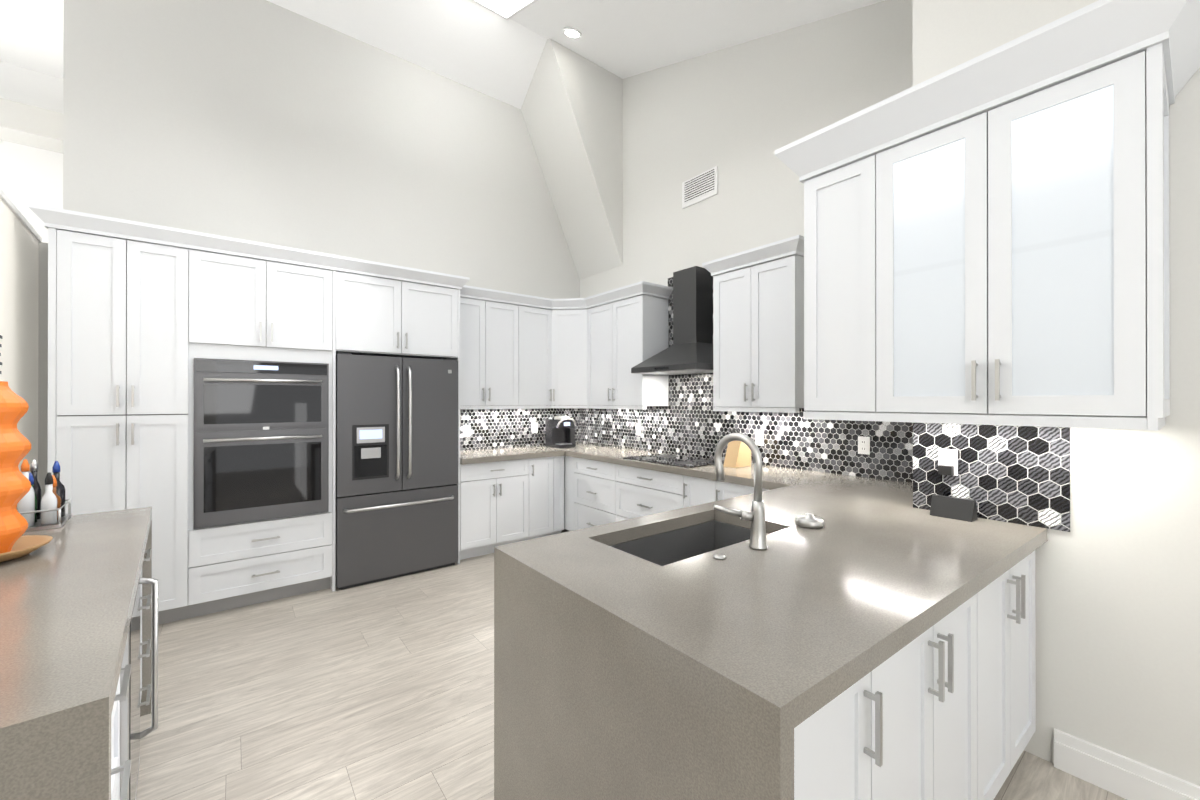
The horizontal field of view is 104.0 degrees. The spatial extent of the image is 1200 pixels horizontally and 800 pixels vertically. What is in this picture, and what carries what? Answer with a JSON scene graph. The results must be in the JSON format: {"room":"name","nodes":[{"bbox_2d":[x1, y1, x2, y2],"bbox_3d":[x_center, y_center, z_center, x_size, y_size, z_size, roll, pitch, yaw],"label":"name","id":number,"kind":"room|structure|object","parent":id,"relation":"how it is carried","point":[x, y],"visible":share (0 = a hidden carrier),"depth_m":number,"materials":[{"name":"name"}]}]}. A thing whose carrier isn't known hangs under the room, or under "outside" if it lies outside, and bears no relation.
{"room":"kitchen","nodes":[
{"label":"kitchen","id":0,"kind":"room"},
{"bbox_2d":[0,188,41,472],"bbox_3d":[-0.486,0.182,-0.576,0.200,2.480,9.560,0,0,-42],"label":"wall","id":1,"kind":"structure","parent":0,"point":[20,238],"depth_m":2.68,"materials":[{"name":"paint"}]},
{"bbox_2d":[0,61,62,242],"bbox_3d":[-6.809,-1.222,2.347,6.070,5.300,0.150,0,0,-38],"label":"wall","id":2,"kind":"structure","parent":0,"point":[30,175],"depth_m":3.89,"materials":[{"name":"white paint"}]},
{"bbox_2d":[0,98,62,153],"bbox_3d":[-6.670,-2.212,2.171,6.069,0.220,0.299,0,0,-38],"label":"beam","id":3,"kind":"structure","parent":2,"relation":"attached to","point":[30,125],"depth_m":3.72,"materials":[{"name":"paint"}]},
{"bbox_2d":[38,0,579,498],"bbox_3d":[-2.142,-1.218,4.274,5.000,5.300,0.150,0,0,-38],"label":"wall","id":4,"kind":"structure","parent":0,"point":[264,121],"depth_m":3.86,"materials":[{"name":"paint"}]},
{"bbox_2d":[196,232,335,366],"bbox_3d":[-2.505,-0.670,3.495,0.807,0.798,0.620,0,0,-38],"label":"upper cabinet","id":5,"kind":"object","parent":4,"relation":"attached to","point":[255,301],"depth_m":3.24,"materials":[{"name":"white wood"}]},
{"bbox_2d":[194,358,328,528],"bbox_3d":[-2.466,0.280,3.443,0.758,1.100,0.646,0,0,-38],"label":"wall oven","id":6,"kind":"object","parent":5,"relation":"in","point":[261,440],"visible":1,"depth_m":3.21,"materials":[{"name":"grey metal"}]},
{"bbox_2d":[336,255,459,359],"bbox_3d":[-1.799,-0.718,4.045,0.939,0.700,0.620,0,0,-38],"label":"upper cabinet","id":7,"kind":"object","parent":4,"relation":"attached to","point":[383,309],"depth_m":3.77,"materials":[{"name":"white wood"}]},
{"bbox_2d":[463,425,469,436],"bbox_3d":[-1.356,0.313,4.775,0.072,0.116,0.008,0,0,-38],"label":"electrical outlet plate","id":8,"kind":"object","parent":4,"relation":"attached to","point":[466,428],"depth_m":4.77,"materials":[{"name":"white plastic"}]},
{"bbox_2d":[460,285,552,408],"bbox_3d":[-1.034,-0.489,4.782,1.130,1.155,0.400,0,0,-38],"label":"upper cabinet","id":9,"kind":"object","parent":4,"relation":"attached to","point":[505,350],"visible":0.85,"depth_m":4.67,"materials":[{"name":"white wood"}]},
{"bbox_2d":[460,405,579,450],"bbox_3d":[-0.928,0.284,5.117,1.710,0.460,0.006,0,0,-38],"label":"backsplash","id":10,"kind":"structure","parent":4,"relation":"attached to","point":[489,428],"depth_m":5.06,"materials":[{"name":"tile"}]},
{"bbox_2d":[532,423,537,432],"bbox_3d":[-0.733,0.314,5.260,0.072,0.116,0.008,0,0,-38],"label":"electrical outlet plate","id":11,"kind":"object","parent":4,"relation":"attached to","point":[534,425],"depth_m":5.26,"materials":[{"name":"white plastic"}]},
{"bbox_2d":[0,0,884,108],"bbox_3d":[-2.272,-2.163,1.353,12.000,2.861,13.000,0,0,-38],"label":"ceiling","id":12,"kind":"structure","parent":0,"point":[472,44],"depth_m":4.04,"materials":[{"name":"paint"}]},
{"bbox_2d":[473,0,537,19],"bbox_3d":[-0.796,-3.279,3.625,0.720,0.016,1.110,0,19,-38],"label":"skylight","id":13,"kind":"object","parent":12,"relation":"attached to","point":[508,9],"visible":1,"depth_m":4.04,"materials":[{"name":"white"}]},
{"bbox_2d":[563,27,580,38],"bbox_3d":[-0.254,-3.337,4.263,0.170,0.016,0.170,0,19,-38],"label":"recessed light","id":14,"kind":"object","parent":12,"relation":"in","point":[571,32],"visible":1,"depth_m":4.24,"materials":[{"name":"white"}]},
{"bbox_2d":[521,39,622,279],"bbox_3d":[-0.408,-2.581,5.031,1.034,2.270,0.788,0,0,-38],"label":"wall","id":15,"kind":"structure","parent":0,"point":[572,109],"depth_m":4.94,"materials":[{"name":"paint"}]},
{"bbox_2d":[136,529,1126,799],"bbox_3d":[-2.272,1.476,1.345,12.000,0.100,13.000,0,0,-38],"label":"floor","id":16,"kind":"structure","parent":0,"point":[378,691],"depth_m":2.21,"materials":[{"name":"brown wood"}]},
{"bbox_2d":[44,207,195,624],"bbox_3d":[-3.050,0.180,3.068,0.618,2.500,0.620,0,0,-38],"label":"tall cabinet","id":17,"kind":"object","parent":16,"relation":"on","point":[141,316],"depth_m":2.83,"materials":[{"name":"white wood"}]},
{"bbox_2d":[111,589,142,799],"bbox_3d":[-1.290,0.984,0.842,0.567,0.884,0.697,0,0,-38],"label":"base cabinet","id":18,"kind":"object","parent":16,"relation":"on","point":[116,767],"depth_m":1.18,"materials":[{"name":"white wood"}]},
{"bbox_2d":[0,507,151,799],"bbox_3d":[-1.654,0.959,1.278,0.573,0.935,1.880,0,0,-42],"label":"countertop","id":19,"kind":"structure","parent":18,"relation":"on","point":[68,591],"depth_m":0.94,"materials":[{"name":"grey stone"}]},
{"bbox_2d":[0,535,52,561],"bbox_3d":[-1.876,0.470,1.429,0.269,0.040,0.269,0,0,-38],"label":"plate","id":20,"kind":"object","parent":19,"relation":"on","point":[24,545],"visible":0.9,"depth_m":1.50,"materials":[{"name":"brown ceramic"}]},
{"bbox_2d":[0,381,30,553],"bbox_3d":[-1.876,0.208,1.430,0.182,0.530,0.180,0,0,-38],"label":"vase","id":21,"kind":"object","parent":20,"relation":"on","point":[15,449],"visible":1,"depth_m":1.44,"materials":[{"name":"orange ceramic"}]},
{"bbox_2d":[16,459,71,531],"bbox_3d":[-2.269,0.338,1.789,0.310,0.305,0.240,0,0,-42],"label":"tray","id":22,"kind":"object","parent":19,"relation":"on","point":[37,512],"visible":0.71,"depth_m":1.81,"materials":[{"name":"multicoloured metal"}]},
{"bbox_2d":[140,549,150,705],"bbox_3d":[-2.089,0.985,1.740,0.576,0.884,0.563,0,0,-38],"label":"base cabinet","id":23,"kind":"object","parent":16,"relation":"on","point":[148,688],"depth_m":1.94,"materials":[{"name":"white wood"}]},
{"bbox_2d":[120,577,157,799],"bbox_3d":[-1.690,0.996,1.337,0.574,0.837,0.639,0,0,-38],"label":"beverage cooler","id":24,"kind":"object","parent":23,"relation":"in","point":[131,735],"visible":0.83,"depth_m":1.50,"materials":[{"name":"grey metal"}]},
{"bbox_2d":[196,503,335,616],"bbox_3d":[-2.505,1.132,3.491,0.807,0.598,0.620,0,0,-38],"label":"base cabinet","id":25,"kind":"object","parent":16,"relation":"on","point":[238,565],"depth_m":3.25,"materials":[{"name":"white wood"}]},
{"bbox_2d":[335,352,457,589],"bbox_3d":[-1.764,0.536,3.997,0.926,1.790,0.704,0,0,-38],"label":"fridge","id":26,"kind":"object","parent":16,"relation":"on","point":[396,467],"visible":0.98,"depth_m":3.73,"materials":[{"name":"grey metal"}]},
{"bbox_2d":[460,456,564,559],"bbox_3d":[-0.960,0.998,4.674,1.118,0.869,0.654,0,0,-38],"label":"base cabinet","id":27,"kind":"object","parent":16,"relation":"on","point":[507,502],"visible":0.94,"depth_m":4.40,"materials":[{"name":"white wood"}]},
{"bbox_2d":[460,445,567,464],"bbox_3d":[-0.978,0.538,4.659,1.067,0.050,0.652,0,0,-38],"label":"countertop","id":28,"kind":"structure","parent":27,"relation":"on","point":[526,452],"depth_m":4.53,"materials":[{"name":"grey stone"}]},
{"bbox_2d":[565,456,572,530],"bbox_3d":[-0.066,0.999,4.918,0.620,0.868,0.171,0,0,-38],"label":"base cabinet","id":29,"kind":"object","parent":16,"relation":"on","point":[568,460],"depth_m":4.72,"materials":[{"name":"white wood"}]},
{"bbox_2d":[573,457,612,530],"bbox_3d":[0.183,0.998,4.598,0.620,0.868,0.639,0,0,-38],"label":"base cabinet","id":30,"kind":"object","parent":16,"relation":"on","point":[597,493],"depth_m":4.43,"materials":[{"name":"white wood"}]},
{"bbox_2d":[613,464,680,521],"bbox_3d":[0.644,0.997,4.007,0.620,0.868,0.860,0,0,-38],"label":"base cabinet","id":31,"kind":"object","parent":16,"relation":"on","point":[637,492],"depth_m":3.88,"materials":[{"name":"white wood"}]},
{"bbox_2d":[681,475,704,507],"bbox_3d":[0.982,0.996,3.573,0.620,0.868,0.358,0,0,-38],"label":"base cabinet","id":32,"kind":"object","parent":16,"relation":"on","point":[692,488],"depth_m":3.47,"materials":[{"name":"white wood"}]},
{"bbox_2d":[705,479,752,502],"bbox_3d":[1.155,0.996,3.352,0.620,0.868,0.439,0,0,-38],"label":"base cabinet","id":33,"kind":"object","parent":16,"relation":"on","point":[714,490],"depth_m":3.24,"materials":[{"name":"white wood"}]},
{"bbox_2d":[540,443,912,498],"bbox_3d":[0.657,0.536,3.963,0.657,0.050,3.759,0,0,-38],"label":"countertop","id":34,"kind":"structure","parent":33,"relation":"on","point":[608,454],"depth_m":3.27,"materials":[{"name":"grey stone"}]},
{"bbox_2d":[545,416,575,447],"bbox_3d":[-0.412,0.343,5.150,0.271,0.340,0.309,0,0,-38],"label":"coffee maker","id":35,"kind":"object","parent":34,"relation":"on","point":[559,431],"visible":1,"depth_m":5.11,"materials":[{"name":"grey plastic"}]},
{"bbox_2d":[623,453,723,467],"bbox_3d":[0.639,0.506,3.972,0.520,0.008,0.760,0,0,-38],"label":"cooktop","id":36,"kind":"object","parent":34,"relation":"in","point":[678,460],"visible":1,"depth_m":3.89,"materials":[{"name":"black glass"}]},
{"bbox_2d":[723,428,750,467],"bbox_3d":[1.058,0.362,3.614,0.200,0.296,0.110,0,0,-38],"label":"knife block","id":37,"kind":"object","parent":34,"relation":"on","point":[738,454],"visible":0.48,"depth_m":3.57,"materials":[{"name":"brown wood"}]},
{"bbox_2d":[794,646,913,799],"bbox_3d":[0.359,0.991,1.090,0.412,0.868,0.469,0,0,-38],"label":"base cabinet","id":38,"kind":"object","parent":16,"relation":"on","point":[859,745],"depth_m":1.00,"materials":[{"name":"white wood"}]},
{"bbox_2d":[906,578,997,799],"bbox_3d":[0.753,0.992,1.397,0.824,0.868,0.469,0,0,-38],"label":"base cabinet","id":39,"kind":"object","parent":16,"relation":"on","point":[944,708],"depth_m":1.37,"materials":[{"name":"white wood"}]},
{"bbox_2d":[494,483,1047,799],"bbox_3d":[0.739,0.967,1.762,1.920,0.920,1.126,0,0,-38],"label":"countertop","id":40,"kind":"structure","parent":39,"relation":"on","point":[620,674],"depth_m":1.21,"materials":[{"name":"grey stone"}]},
{"bbox_2d":[611,520,767,565],"bbox_3d":[0.360,0.680,1.801,0.754,0.242,0.404,0,0,-38],"label":"sink","id":41,"kind":"object","parent":40,"relation":"in","point":[668,547],"visible":0.04,"depth_m":2.04,"materials":[{"name":"silver metal"}]},
{"bbox_2d":[713,433,766,549],"bbox_3d":[0.464,0.312,1.644,0.141,0.388,0.213,0,0,-38],"label":"faucet","id":42,"kind":"object","parent":40,"relation":"on","point":[755,516],"visible":1,"depth_m":1.60,"materials":[{"name":"silver metal"}]},
{"bbox_2d":[930,494,977,521],"bbox_3d":[1.528,0.464,2.027,0.080,0.085,0.150,0,0,-38],"label":"smart display","id":43,"kind":"object","parent":40,"relation":"on","point":[962,509],"visible":1,"depth_m":2.01,"materials":[{"name":"black plastic"}]},
{"bbox_2d":[998,551,1035,791],"bbox_3d":[1.290,0.993,1.815,0.776,0.868,0.469,0,0,-38],"label":"base cabinet","id":44,"kind":"object","parent":16,"relation":"on","point":[1016,587],"depth_m":1.68,"materials":[{"name":"white wood"}]},
{"bbox_2d":[580,0,912,297],"bbox_3d":[0.976,-1.218,4.219,0.150,5.300,3.770,0,0,-38],"label":"wall","id":45,"kind":"structure","parent":0,"point":[738,115],"depth_m":3.88,"materials":[{"name":"paint"}]},
{"bbox_2d":[584,281,672,409],"bbox_3d":[0.251,-0.490,4.693,0.400,1.155,0.932,0,0,-38],"label":"upper cabinet","id":46,"kind":"object","parent":45,"relation":"attached to","point":[627,328],"visible":1,"depth_m":4.48,"materials":[{"name":"white wood"}]},
{"bbox_2d":[636,424,640,434],"bbox_3d":[0.395,0.303,4.821,0.008,0.116,0.072,0,0,-38],"label":"electrical outlet plate","id":47,"kind":"object","parent":45,"relation":"attached to","point":[638,426],"depth_m":4.81,"materials":[{"name":"white plastic"}]},
{"bbox_2d":[631,266,712,374],"bbox_3d":[0.703,-0.681,4.024,0.502,0.894,0.750,0,0,-38],"label":"range hood","id":48,"kind":"object","parent":45,"relation":"attached to","point":[689,350],"visible":0.92,"depth_m":4.00,"materials":[{"name":"black metal"}]},
{"bbox_2d":[682,166,717,208],"bbox_3d":[0.889,-1.898,4.196,0.015,0.240,0.400,0,0,-38],"label":"air vent","id":49,"kind":"object","parent":45,"relation":"in","point":[700,187],"visible":1,"depth_m":4.18,"materials":[{"name":"white metal"}]},
{"bbox_2d":[580,277,907,481],"bbox_3d":[0.913,-0.328,4.169,0.006,1.680,3.768,0,0,-38],"label":"backsplash","id":50,"kind":"structure","parent":45,"relation":"attached to","point":[689,425],"depth_m":3.82,"materials":[{"name":"tile"}]},
{"bbox_2d":[702,235,803,412],"bbox_3d":[1.202,-0.492,3.474,0.400,1.155,0.800,0,0,-38],"label":"upper cabinet","id":51,"kind":"object","parent":45,"relation":"attached to","point":[758,329],"visible":0.98,"depth_m":3.33,"materials":[{"name":"white wood"}]},
{"bbox_2d":[755,430,763,445],"bbox_3d":[1.262,0.301,3.709,0.008,0.116,0.072,0,0,-38],"label":"electrical outlet plate","id":52,"kind":"object","parent":45,"relation":"attached to","point":[759,435],"depth_m":3.70,"materials":[{"name":"white plastic"}]},
{"bbox_2d":[858,436,869,454],"bbox_3d":[1.741,0.300,3.093,0.008,0.116,0.072,0,0,-38],"label":"electrical outlet plate","id":53,"kind":"object","parent":45,"relation":"attached to","point":[863,442],"depth_m":3.09,"materials":[{"name":"white plastic"}]},
{"bbox_2d":[913,0,942,85],"bbox_3d":[1.817,-1.222,2.408,0.750,5.300,0.120,0,0,-38],"label":"wall","id":54,"kind":"structure","parent":0,"point":[927,39],"depth_m":2.18,"materials":[{"name":"paint"}]},
{"bbox_2d":[943,0,1199,785],"bbox_3d":[3.080,-1.226,0.299,0.150,5.300,4.760,0,0,-38],"label":"wall","id":55,"kind":"structure","parent":0,"point":[1117,601],"depth_m":1.68,"materials":[{"name":"paint"}]},
{"bbox_2d":[775,0,1199,430],"bbox_3d":[1.413,-0.537,1.861,0.550,1.251,1.244,0,0,-38],"label":"upper cabinet","id":56,"kind":"object","parent":55,"relation":"attached to","point":[986,238],"visible":1,"depth_m":1.59,"materials":[{"name":"white wood"}]},
{"bbox_2d":[908,422,1069,531],"bbox_3d":[1.644,0.277,2.010,0.006,0.460,0.529,0,0,-38],"label":"backsplash","id":57,"kind":"structure","parent":55,"relation":"attached to","point":[1015,474],"depth_m":1.96,"materials":[{"name":"tile"}]},
{"bbox_2d":[938,448,957,475],"bbox_3d":[1.547,0.278,2.094,0.044,0.116,0.072,0,0,-38],"label":"electrical outlet plate","id":58,"kind":"object","parent":57,"relation":"attached to","point":[947,461],"depth_m":2.09,"materials":[{"name":"white plastic"}]},
{"bbox_2d":[1054,729,1199,799],"bbox_3d":[3.125,1.354,0.097,0.022,0.140,4.395,0,0,-38],"label":"baseboard","id":59,"kind":"structure","parent":55,"relation":"attached to","point":[1122,776],"depth_m":1.70,"materials":[{"name":"white wood"}]},
{"bbox_3d":[-0.295,-0.474,5.228,0.605,1.065,0.605,0,0,-38],"label":"upper cabinet","id":60,"kind":"object","parent":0,"visible":0},
{"bbox_2d":[552,298,586,407],"bbox_3d":[-0.328,-0.489,4.968,0.410,1.155,0.089,0,0,7],"label":"upper cabinet","id":61,"kind":"object","parent":60,"relation":"attached to","point":[569,357],"visible":0.94,"depth_m":4.99,"materials":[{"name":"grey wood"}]}
]}

